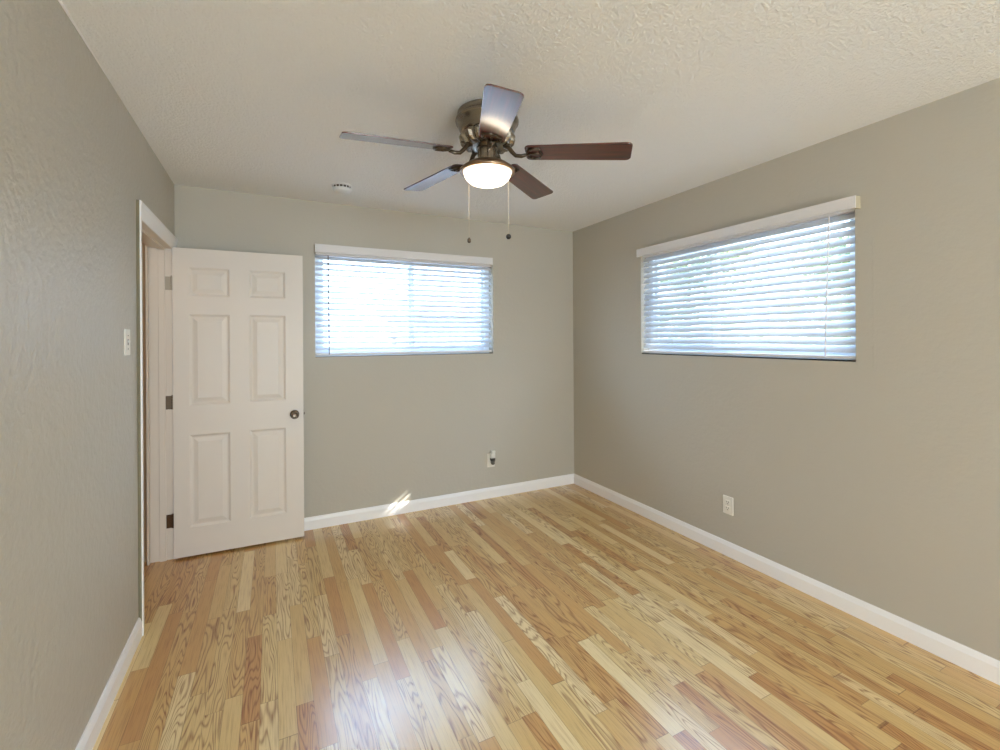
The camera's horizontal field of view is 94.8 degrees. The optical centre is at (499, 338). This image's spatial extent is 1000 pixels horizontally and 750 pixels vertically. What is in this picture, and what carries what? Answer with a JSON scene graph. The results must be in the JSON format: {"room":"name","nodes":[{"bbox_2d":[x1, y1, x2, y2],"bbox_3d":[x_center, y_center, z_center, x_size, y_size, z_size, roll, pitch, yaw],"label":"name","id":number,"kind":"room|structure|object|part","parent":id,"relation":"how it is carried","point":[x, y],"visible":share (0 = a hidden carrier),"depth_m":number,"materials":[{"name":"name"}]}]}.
{"room":"empty bedroom","nodes":[
{"label":"empty bedroom","id":0,"kind":"room"},
{"bbox_2d":[0,0,174,749],"bbox_3d":[-0.675,0.192,-0.094,0.120,2.494,7.100,0,0,-26],"label":"wall","id":1,"kind":"structure","parent":0,"point":[75,164],"depth_m":1.44,"materials":[{"name":"beige paint"}]},
{"bbox_2d":[58,0,104,72],"bbox_3d":[-1.192,-1.049,1.077,0.010,0.010,1.650,0,0,-26],"label":"trim","id":2,"kind":"structure","parent":1,"relation":"attached to","point":[60,1],"depth_m":1.54,"materials":[{"name":"white paint"}]},
{"bbox_2d":[75,618,141,749],"bbox_3d":[-0.410,1.390,-0.462,0.014,0.094,6.013,0,0,-26],"label":"baseboard","id":3,"kind":"structure","parent":1,"relation":"attached to","point":[87,741],"depth_m":1.80,"materials":[{"name":"white paint"}]},
{"bbox_2d":[124,329,129,355],"bbox_3d":[-1.676,0.015,2.072,0.015,0.118,0.078,0,0,-26],"label":"light switch","id":4,"kind":"object","parent":1,"relation":"attached to","point":[126,331],"visible":1,"depth_m":2.05,"materials":[{"name":"white plastic"}]},
{"bbox_2d":[136,199,177,635],"bbox_3d":[-2.033,0.386,2.643,0.162,2.122,0.985,0,0,-26],"label":"trim","id":5,"kind":"structure","parent":1,"relation":"attached to","point":[158,240],"depth_m":2.98,"materials":[{"name":"white paint"}]},
{"bbox_3d":[-1.772,0.385,2.277,0.019,2.122,0.098,0,0,-26],"label":"casing","id":6,"kind":"part","parent":5,"relation":"part of","materials":[{"name":"white paint"}]},
{"bbox_3d":[-2.272,0.425,2.963,0.018,2.048,0.057,0,0,-26],"label":"hall casing","id":7,"kind":"part","parent":5,"relation":"part of","materials":[{"name":"paint"}]},
{"bbox_3d":[-1.979,-0.636,2.681,0.019,0.078,0.969,0,0,-26],"label":"head casing","id":8,"kind":"part","parent":5,"relation":"part of","materials":[{"name":"white paint"}]},
{"bbox_3d":[-2.165,0.426,3.070,0.019,2.044,0.102,0,0,-26],"label":"casing","id":9,"kind":"part","parent":5,"relation":"part of","materials":[{"name":"white paint"}]},
{"bbox_2d":[165,247,304,558],"bbox_3d":[-1.800,0.416,3.168,0.836,2.030,0.163,0,0,-26],"label":"door","id":10,"kind":"structure","parent":1,"relation":"in","point":[236,401],"depth_m":3.15,"materials":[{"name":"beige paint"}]},
{"bbox_3d":[-1.462,0.541,3.275,0.062,0.062,0.064,0,0,-26],"label":"knob","id":11,"kind":"part","parent":10,"relation":"part of","materials":[{"name":"silver metal"}]},
{"bbox_2d":[142,243,146,562],"bbox_3d":[-2.810,0.205,2.769,1.162,2.494,0.072,0,0,-26],"label":"wall","id":12,"kind":"structure","parent":0,"point":[143,244],"depth_m":2.98,"materials":[{"name":"beige paint"}]},
{"bbox_2d":[174,185,573,517],"bbox_3d":[-0.766,0.192,3.902,3.548,2.494,0.140,0,0,-26],"label":"wall","id":13,"kind":"structure","parent":0,"point":[379,430],"depth_m":3.88,"materials":[{"name":"beige paint"}]},
{"bbox_2d":[315,256,490,356],"bbox_3d":[-0.767,-0.279,3.901,1.503,0.833,0.133,0,0,-26],"label":"window","id":14,"kind":"structure","parent":13,"relation":"in","point":[316,260],"depth_m":3.92,"materials":[{"name":"white plastic"}]},
{"bbox_3d":[-1.078,-0.278,3.784,0.752,0.742,0.020,0,0,-26],"label":"sash","id":15,"kind":"part","parent":14,"relation":"part of","materials":[{"name":"white plastic"}]},
{"bbox_2d":[314,244,492,355],"bbox_3d":[-0.744,-0.295,3.844,1.500,0.856,0.116,0,0,-26],"label":"window blind","id":16,"kind":"object","parent":14,"relation":"attached to","point":[349,253],"visible":0.99,"depth_m":3.81,"materials":[{"name":"white plastic"}]},
{"bbox_3d":[-1.306,-0.253,3.599,0.012,0.779,0.057,0,0,-26],"label":"ladder cord","id":17,"kind":"part","parent":16,"relation":"part of","materials":[{"name":"white fabric"}]},
{"bbox_3d":[-0.751,0.115,3.872,1.491,0.018,0.052,0,0,-26],"label":"rail","id":18,"kind":"part","parent":16,"relation":"part of","materials":[{"name":"white plastic"}]},
{"bbox_3d":[-0.204,-0.260,4.145,0.012,0.779,0.057,0,0,-26],"label":"ladder cord","id":19,"kind":"part","parent":16,"relation":"part of","materials":[{"name":"white fabric"}]},
{"bbox_3d":[-0.474,-0.282,4.107,0.705,0.742,0.020,0,0,-26],"label":"sash","id":20,"kind":"part","parent":14,"relation":"part of","materials":[{"name":"white plastic"}]},
{"bbox_2d":[304,474,573,530],"bbox_3d":[-0.724,1.392,3.833,3.268,0.094,0.014,0,0,-26],"label":"baseboard","id":21,"kind":"structure","parent":13,"relation":"attached to","point":[333,519],"depth_m":3.89,"materials":[{"name":"white paint"}]},
{"bbox_2d":[487,453,494,466],"bbox_3d":[-0.081,1.096,4.156,0.074,0.124,0.010,0,0,-26],"label":"wall outlet","id":22,"kind":"object","parent":13,"relation":"attached to","point":[489,464],"visible":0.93,"depth_m":4.15,"materials":[{"name":"white plastic"}]},
{"bbox_2d":[490,450,495,464],"bbox_3d":[-0.064,1.067,4.135,0.046,0.129,0.043,0,0,-26],"label":"plug","id":23,"kind":"object","parent":22,"relation":"attached to","point":[492,454],"visible":1,"depth_m":4.13,"materials":[{"name":"white plastic"}]},
{"bbox_2d":[61,0,999,231],"bbox_3d":[0.138,-1.120,0.397,5.250,0.120,7.450,0,0,-26],"label":"ceiling","id":24,"kind":"structure","parent":0,"point":[258,97],"depth_m":1.88,"materials":[{"name":"white paint"}]},
{"bbox_2d":[331,183,351,193],"bbox_3d":[-1.087,-1.031,3.160,0.136,0.045,0.136,0,0,-26],"label":"smoke detector","id":25,"kind":"object","parent":24,"relation":"attached to","point":[342,188],"visible":1,"depth_m":3.12,"materials":[{"name":"white plastic"}]},
{"bbox_2d":[332,184,350,188],"bbox_3d":[-1.087,-1.038,3.160,0.121,0.016,0.121,0,0,-38],"label":"vent","id":26,"kind":"object","parent":25,"relation":"attached to","point":[334,186],"depth_m":3.11,"materials":[{"name":"white plastic"}]},
{"bbox_2d":[339,84,632,242],"bbox_3d":[-0.100,-0.766,2.143,1.225,0.588,1.273,0,0,-26],"label":"ceiling fan","id":27,"kind":"object","parent":24,"relation":"hanging from","point":[487,126],"visible":1,"depth_m":2.06,"materials":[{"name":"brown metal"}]},
{"bbox_3d":[-0.439,-0.850,1.983,0.474,0.006,0.136,-3,14,-25],"label":"blade","id":28,"kind":"part","parent":27,"relation":"part of","materials":[{"name":"brown wood"}]},
{"bbox_3d":[-0.343,-0.860,2.465,0.136,0.006,0.474,-15,9,-42],"label":"blade","id":29,"kind":"part","parent":27,"relation":"part of","materials":[{"name":"wood"}]},
{"bbox_3d":[-0.059,-0.753,2.157,0.222,0.068,0.222,0,0,-26],"label":"lamp shade","id":30,"kind":"part","parent":27,"relation":"part of","materials":[{"name":"beige glass"}]},
{"bbox_3d":[-0.011,-0.840,1.743,0.136,0.006,0.474,11,3,-7],"label":"blade","id":31,"kind":"part","parent":27,"relation":"part of","materials":[{"name":"wood"}]},
{"bbox_3d":[0.012,-0.680,2.227,0.082,0.337,0.004,0,0,-44],"label":"pull chain","id":32,"kind":"part","parent":27,"relation":"part of","materials":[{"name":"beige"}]},
{"bbox_3d":[0.145,-0.857,2.522,0.136,0.006,0.474,-11,-7,28],"label":"blade","id":33,"kind":"part","parent":27,"relation":"part of","materials":[{"name":"brown wood"}]},
{"bbox_3d":[0.350,-0.844,2.076,0.474,0.006,0.136,4,-9,11],"label":"blade","id":34,"kind":"part","parent":27,"relation":"part of","materials":[{"name":"brown wood"}]},
{"bbox_2d":[93,484,999,749],"bbox_3d":[0.142,1.474,0.363,5.200,0.080,7.400,0,0,-26],"label":"floor","id":35,"kind":"structure","parent":0,"point":[565,617],"depth_m":2.11,"materials":[{"name":"brown wood"}]},
{"bbox_2d":[573,78,999,660],"bbox_3d":[2.369,0.173,1.416,0.140,2.494,7.100,0,0,-26],"label":"wall","id":36,"kind":"structure","parent":0,"point":[880,487],"depth_m":2.34,"materials":[{"name":"beige paint"}]},
{"bbox_2d":[723,495,732,515],"bbox_3d":[1.497,1.092,3.019,0.010,0.118,0.074,0,0,-26],"label":"wall outlet","id":37,"kind":"object","parent":36,"relation":"attached to","point":[727,501],"visible":1,"depth_m":3.01,"materials":[{"name":"white plastic"}]},
{"bbox_2d":[642,218,855,361],"bbox_3d":[1.544,-0.292,3.071,0.133,0.826,1.527,0,0,-26],"label":"window","id":38,"kind":"structure","parent":36,"relation":"in","point":[772,352],"depth_m":2.97,"materials":[{"name":"white plastic"}]},
{"bbox_3d":[1.403,-0.292,3.478,0.020,0.735,0.584,0,0,-26],"label":"sash","id":39,"kind":"part","parent":38,"relation":"part of","materials":[{"name":"white plastic"}]},
{"bbox_2d":[636,195,859,358],"bbox_3d":[1.495,-0.302,3.031,0.116,0.839,1.548,0,0,-26],"label":"window blind","id":40,"kind":"object","parent":38,"relation":"attached to","point":[825,338],"visible":0.95,"depth_m":2.83,"materials":[{"name":"white plastic"}]},
{"bbox_3d":[1.217,-0.267,3.659,0.057,0.772,0.011,0,0,-26],"label":"ladder cord","id":41,"kind":"part","parent":40,"relation":"part of","materials":[{"name":"white plastic"}]},
{"bbox_3d":[1.518,0.099,3.057,0.052,0.018,1.515,0,0,-26],"label":"rail","id":42,"kind":"part","parent":40,"relation":"part of","materials":[{"name":"white plastic"}]},
{"bbox_3d":[1.648,-0.270,2.790,0.057,0.772,0.011,0,0,-26],"label":"ladder cord","id":43,"kind":"part","parent":40,"relation":"part of","materials":[{"name":"white fabric"}]},
{"bbox_3d":[1.790,-0.271,2.503,0.057,0.772,0.011,0,0,-26],"label":"ladder cord","id":44,"kind":"part","parent":40,"relation":"part of","materials":[{"name":"white fabric"}]},
{"bbox_3d":[1.694,-0.293,2.844,0.020,0.735,0.897,0,0,-26],"label":"sash","id":45,"kind":"part","parent":38,"relation":"part of","materials":[{"name":"white plastic"}]},
{"bbox_2d":[574,474,999,684],"bbox_3d":[2.285,1.373,1.426,0.014,0.094,7.000,0,0,-26],"label":"baseboard","id":46,"kind":"structure","parent":36,"relation":"attached to","point":[987,667],"depth_m":2.47,"materials":[{"name":"white paint"}]},
{"bbox_2d":[856,212,859,367],"bbox_3d":[1.827,-0.249,2.344,0.003,0.795,0.022,0,0,-26],"label":"trim","id":47,"kind":"structure","parent":36,"relation":"attached to","point":[856,212],"depth_m":2.34,"materials":[{"name":"beige paint"}]},
{"label":"outside","id":48,"kind":"structure","parent":0,"visible":0},
{"bbox_3d":[0.775,1.655,15.745,70.000,0.250,70.000,0,0,-26],"label":"ground","id":49,"kind":"structure","parent":48,"visible":0},
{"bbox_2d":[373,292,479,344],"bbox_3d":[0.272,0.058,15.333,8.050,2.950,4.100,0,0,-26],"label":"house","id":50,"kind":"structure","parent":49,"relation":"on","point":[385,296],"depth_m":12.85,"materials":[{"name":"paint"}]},
{"bbox_2d":[659,240,765,343],"bbox_3d":[3.698,-0.239,8.921,2.440,3.512,2.459,0,0,-26],"label":"tree","id":51,"kind":"object","parent":49,"relation":"on","point":[754,240],"visible":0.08,"depth_m":8.62,"materials":[{"name":"green plant"}]},
{"bbox_2d":[770,291,846,344],"bbox_3d":[7.254,0.124,9.822,2.782,2.747,2.704,0,0,-5],"label":"tree","id":52,"kind":"object","parent":49,"relation":"on","point":[799,291],"visible":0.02,"depth_m":9.92,"materials":[{"name":"green plant"}]},
{"bbox_2d":[778,220,850,344],"bbox_3d":[4.569,-0.322,5.428,2.793,3.667,2.819,0,0,-26],"label":"tree","id":53,"kind":"object","parent":49,"relation":"on","point":[849,220],"visible":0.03,"depth_m":5.75,"materials":[{"name":"green plant"}]}
]}

